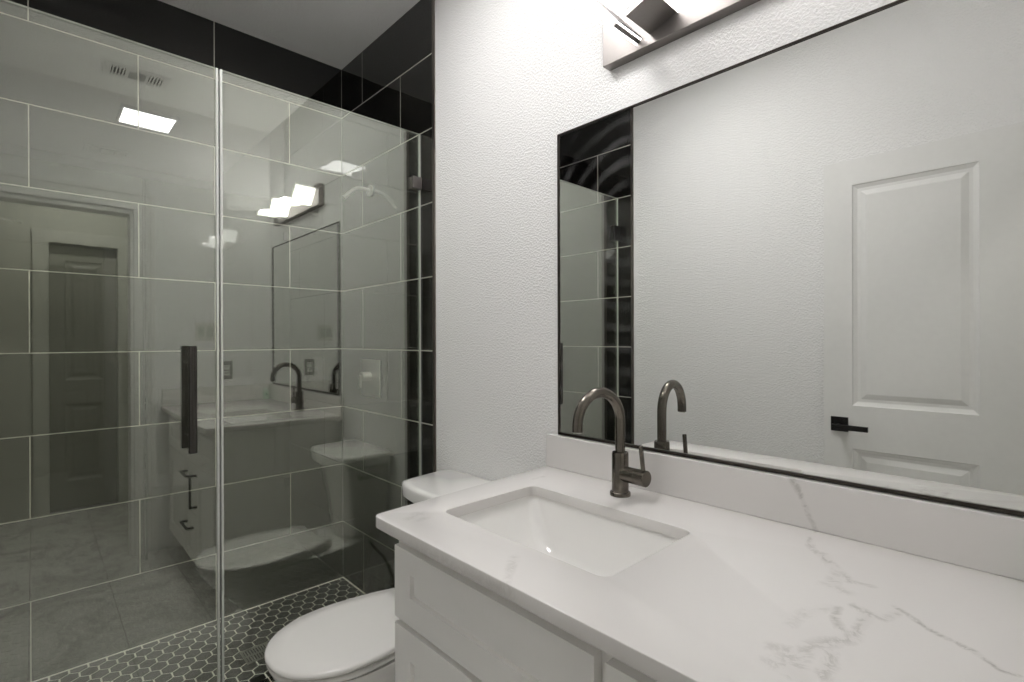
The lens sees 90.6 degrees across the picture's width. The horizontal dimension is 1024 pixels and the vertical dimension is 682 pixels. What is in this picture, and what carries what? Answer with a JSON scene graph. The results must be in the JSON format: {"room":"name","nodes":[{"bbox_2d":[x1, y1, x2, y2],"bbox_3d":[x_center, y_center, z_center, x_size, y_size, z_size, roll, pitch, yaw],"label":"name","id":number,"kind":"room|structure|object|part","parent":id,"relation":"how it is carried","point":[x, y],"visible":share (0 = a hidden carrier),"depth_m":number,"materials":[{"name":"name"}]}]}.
{"room":"bathroom","nodes":[
{"label":"bathroom","id":0,"kind":"room"},
{"bbox_2d":[0,0,342,681],"bbox_3d":[-1.506,-0.086,2.216,1.550,2.720,0.100,0,0,-43],"label":"glass shower door","id":1,"kind":"structure","parent":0,"point":[108,525],"depth_m":2.14,"materials":[{"name":"clear glass"}]},
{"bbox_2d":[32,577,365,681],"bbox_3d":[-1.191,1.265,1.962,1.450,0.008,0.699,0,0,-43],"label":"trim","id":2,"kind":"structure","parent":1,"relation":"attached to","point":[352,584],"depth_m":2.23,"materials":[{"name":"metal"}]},
{"bbox_2d":[341,70,342,451],"bbox_3d":[-0.907,-0.091,2.710,0.001,2.713,0.001,0,0,-43],"label":"trim","id":3,"kind":"structure","parent":1,"relation":"attached to","point":[341,70],"depth_m":2.71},
{"bbox_2d":[36,578,363,681],"bbox_3d":[-1.191,1.270,1.961,1.450,0.006,0.700,0,0,-43],"label":"floor","id":4,"kind":"structure","parent":0,"point":[190,655],"depth_m":2.08,"materials":[{"name":"black tile"}]},
{"bbox_2d":[239,642,267,664],"bbox_3d":[-1.032,1.264,2.056,0.105,0.004,0.105,0,0,-43],"label":"shower drain","id":5,"kind":"object","parent":4,"relation":"on","point":[253,654],"visible":0.77,"depth_m":2.05,"materials":[{"name":"metal"}]},
{"bbox_2d":[159,0,419,69],"bbox_3d":[-0.377,-1.497,0.502,2.450,0.100,4.145,0,0,-43],"label":"ceiling","id":6,"kind":"structure","parent":0,"point":[333,33],"depth_m":2.29,"materials":[{"name":"white paint"}]},
{"bbox_2d":[342,0,432,593],"bbox_3d":[-0.610,-0.089,2.469,0.100,2.720,0.960,0,0,-43],"label":"tiled wall","id":7,"kind":"structure","parent":0,"point":[389,81],"depth_m":2.37,"materials":[{"name":"black tile"}]},
{"bbox_2d":[259,676,274,681],"bbox_3d":[-0.899,1.230,1.651,1.450,0.085,0.152,0,0,-43],"label":"trim","id":8,"kind":"structure","parent":7,"relation":"attached to","point":[269,679],"depth_m":1.77,"materials":[{"name":"black tile"}]},
{"bbox_2d":[219,69,421,681],"bbox_3d":[-0.666,0.151,1.901,0.761,2.058,0.038,0,0,-43],"label":"fixed glass panel","id":9,"kind":"object","parent":7,"relation":"attached to","point":[415,183],"visible":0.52,"depth_m":1.64,"materials":[{"name":"clear glass"}]},
{"bbox_2d":[342,185,372,198],"bbox_3d":[-0.743,-0.714,2.427,0.146,0.095,0.056,0,0,-43],"label":"shower arm","id":10,"kind":"object","parent":7,"relation":"attached to","point":[369,189],"visible":1,"depth_m":2.43,"materials":[{"name":"metal"}]},
{"bbox_2d":[359,359,379,397],"bbox_3d":[-0.711,0.181,2.456,0.064,0.180,0.180,0,0,-43],"label":"shower valve","id":11,"kind":"object","parent":7,"relation":"attached to","point":[369,378],"visible":1,"depth_m":2.45,"materials":[{"name":"metal"}]},
{"bbox_3d":[-0.730,0.196,2.438,0.012,0.060,0.010,0,0,-43],"label":"lever","id":12,"kind":"part","parent":11,"relation":"part of","materials":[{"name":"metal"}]},
{"bbox_3d":[-0.710,0.171,2.457,0.047,0.044,0.044,0,0,-43],"label":"knob","id":13,"kind":"part","parent":11,"relation":"part of","materials":[{"name":"metal"}]},
{"bbox_2d":[435,0,1020,516],"bbox_3d":[0.372,-0.090,1.427,0.100,2.720,1.905,0,0,-43],"label":"wall","id":14,"kind":"structure","parent":0,"point":[512,76],"depth_m":1.74,"materials":[{"name":"white paint"}]},
{"bbox_2d":[432,0,435,471],"bbox_3d":[-0.319,-0.089,2.085,0.007,2.719,0.017,0,0,-43],"label":"trim","id":15,"kind":"structure","parent":14,"relation":"attached to","point":[433,1],"depth_m":2.08,"materials":[{"name":"brown metal"}]},
{"bbox_2d":[591,0,759,70],"bbox_3d":[0.479,-0.830,1.133,0.142,0.120,0.734,0,0,-43],"label":"vanity light","id":16,"kind":"object","parent":14,"relation":"attached to","point":[646,26],"visible":1,"depth_m":1.27,"materials":[{"name":"silver metal"}]},
{"bbox_2d":[591,2,640,45],"bbox_3d":[0.273,-0.830,1.327,0.108,0.094,0.082,0,0,-43],"label":"diffuser","id":17,"kind":"object","parent":16,"relation":"attached to","point":[624,32],"depth_m":1.32,"materials":[{"name":"white glass"}]},
{"bbox_2d":[625,0,697,14],"bbox_3d":[0.380,-0.819,1.214,0.108,0.038,0.185,0,0,-43],"label":"diffuser","id":18,"kind":"object","parent":16,"relation":"attached to","point":[640,7],"depth_m":1.23,"materials":[{"name":"white glass"}]},
{"bbox_2d":[546,433,1023,580],"bbox_3d":[0.500,0.344,1.205,0.020,0.101,1.124,0,0,-43],"label":"backsplash","id":19,"kind":"structure","parent":14,"relation":"attached to","point":[982,540],"depth_m":1.03,"materials":[{"name":"white stone"}]},
{"bbox_2d":[557,0,1023,516],"bbox_3d":[0.503,-0.177,1.208,0.008,0.938,1.044,0,0,-43],"label":"mirror","id":20,"kind":"object","parent":14,"relation":"attached to","point":[803,257],"visible":1,"depth_m":1.06,"materials":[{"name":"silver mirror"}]},
{"bbox_3d":[-0.369,1.331,0.506,2.450,0.116,4.145,0,0,-43],"label":"floor","id":21,"kind":"structure","parent":0,"visible":0},
{"bbox_2d":[264,469,490,681],"bbox_3d":[-0.404,0.886,1.626,0.738,0.770,0.481,0,0,-43],"label":"toilet","id":22,"kind":"object","parent":21,"relation":"on","point":[352,639],"visible":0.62,"depth_m":1.45,"materials":[{"name":"white ceramic"}]},
{"bbox_3d":[-0.479,0.883,1.510,0.460,0.015,0.354,0,0,-43],"label":"seat","id":23,"kind":"part","parent":22,"relation":"part of","materials":[{"name":"white plastic"}]},
{"bbox_3d":[-0.482,0.861,1.507,0.460,0.022,0.356,0,0,-43],"label":"lid","id":24,"kind":"part","parent":22,"relation":"part of","materials":[{"name":"white plastic"}]},
{"bbox_3d":[-0.387,1.083,1.596,0.690,0.377,0.356,0,0,-43],"label":"bowl","id":25,"kind":"part","parent":22,"relation":"part of","materials":[{"name":"white ceramic"}]},
{"bbox_3d":[-0.206,0.528,1.768,0.254,0.054,0.414,0,0,-43],"label":"tank lid","id":26,"kind":"part","parent":22,"relation":"part of","materials":[{"name":"white ceramic"}]},
{"bbox_2d":[395,540,658,681],"bbox_3d":[0.301,0.847,0.968,0.634,0.847,1.092,0,0,-43],"label":"vanity cabinet","id":27,"kind":"object","parent":21,"relation":"on","point":[450,627],"visible":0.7,"depth_m":0.96,"materials":[{"name":"white paint"}]},
{"bbox_3d":[-0.141,0.894,1.041,0.019,0.505,0.350,0,0,-43],"label":"door","id":28,"kind":"part","parent":27,"relation":"part of","materials":[{"name":"white paint"}]},
{"bbox_2d":[376,433,1023,681],"bbox_3d":[0.282,0.358,0.986,0.638,0.127,1.146,0,0,-43],"label":"countertop","id":29,"kind":"structure","parent":27,"relation":"on","point":[767,576],"depth_m":0.85,"materials":[{"name":"white stone"}]},
{"bbox_2d":[457,496,678,576],"bbox_3d":[0.107,0.499,1.119,0.362,0.152,0.526,0,0,-43],"label":"sink","id":30,"kind":"object","parent":29,"relation":"in","point":[596,544],"visible":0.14,"depth_m":1.26,"materials":[{"name":"white ceramic"}]},
{"bbox_2d":[572,388,650,497],"bbox_3d":[0.246,0.256,1.237,0.188,0.280,0.113,0,0,-43],"label":"faucet","id":31,"kind":"object","parent":29,"relation":"on","point":[622,474],"visible":1,"depth_m":1.27,"materials":[{"name":"metal"}]},
{"bbox_3d":[0.217,0.200,1.257,0.176,0.169,0.025,0,0,-36],"label":"spout","id":32,"kind":"part","parent":31,"relation":"part of","materials":[{"name":"grey metal"}]},
{"bbox_3d":[0.307,0.338,1.266,0.040,0.040,0.069,0,0,-39],"label":"handle","id":33,"kind":"part","parent":31,"relation":"part of","materials":[{"name":"grey metal"}]},
{"bbox_3d":[0.320,0.290,1.248,0.017,0.065,0.011,0,0,28],"label":"lever","id":34,"kind":"part","parent":31,"relation":"part of","materials":[{"name":"grey metal"}]},
{"bbox_3d":[-1.738,-0.084,1.406,0.100,2.720,0.960,0,0,-43],"label":"tiled wall","id":35,"kind":"structure","parent":0,"visible":0},
{"bbox_2d":[3,0,219,681],"bbox_3d":[-1.195,0.153,1.402,0.682,2.058,0.128,0,0,-43],"label":"glass shower door","id":36,"kind":"structure","parent":35,"relation":"attached to","point":[189,437],"depth_m":1.63,"materials":[{"name":"clear glass"}]},
{"bbox_3d":[-1.195,0.153,1.402,0.673,2.058,0.010,0,0,-43],"label":"pane","id":37,"kind":"part","parent":36,"relation":"part of","materials":[{"name":"clear glass"}]},
{"bbox_3d":[-1.042,0.180,1.618,0.024,0.327,0.024,0,0,-43],"label":"handle","id":38,"kind":"part","parent":36,"relation":"part of","materials":[{"name":"grey metal"}]},
{"bbox_3d":[-0.971,0.178,1.542,0.024,0.326,0.024,0,0,-43],"label":"handle","id":39,"kind":"part","parent":36,"relation":"part of","materials":[{"name":"grey metal"}]}
]}

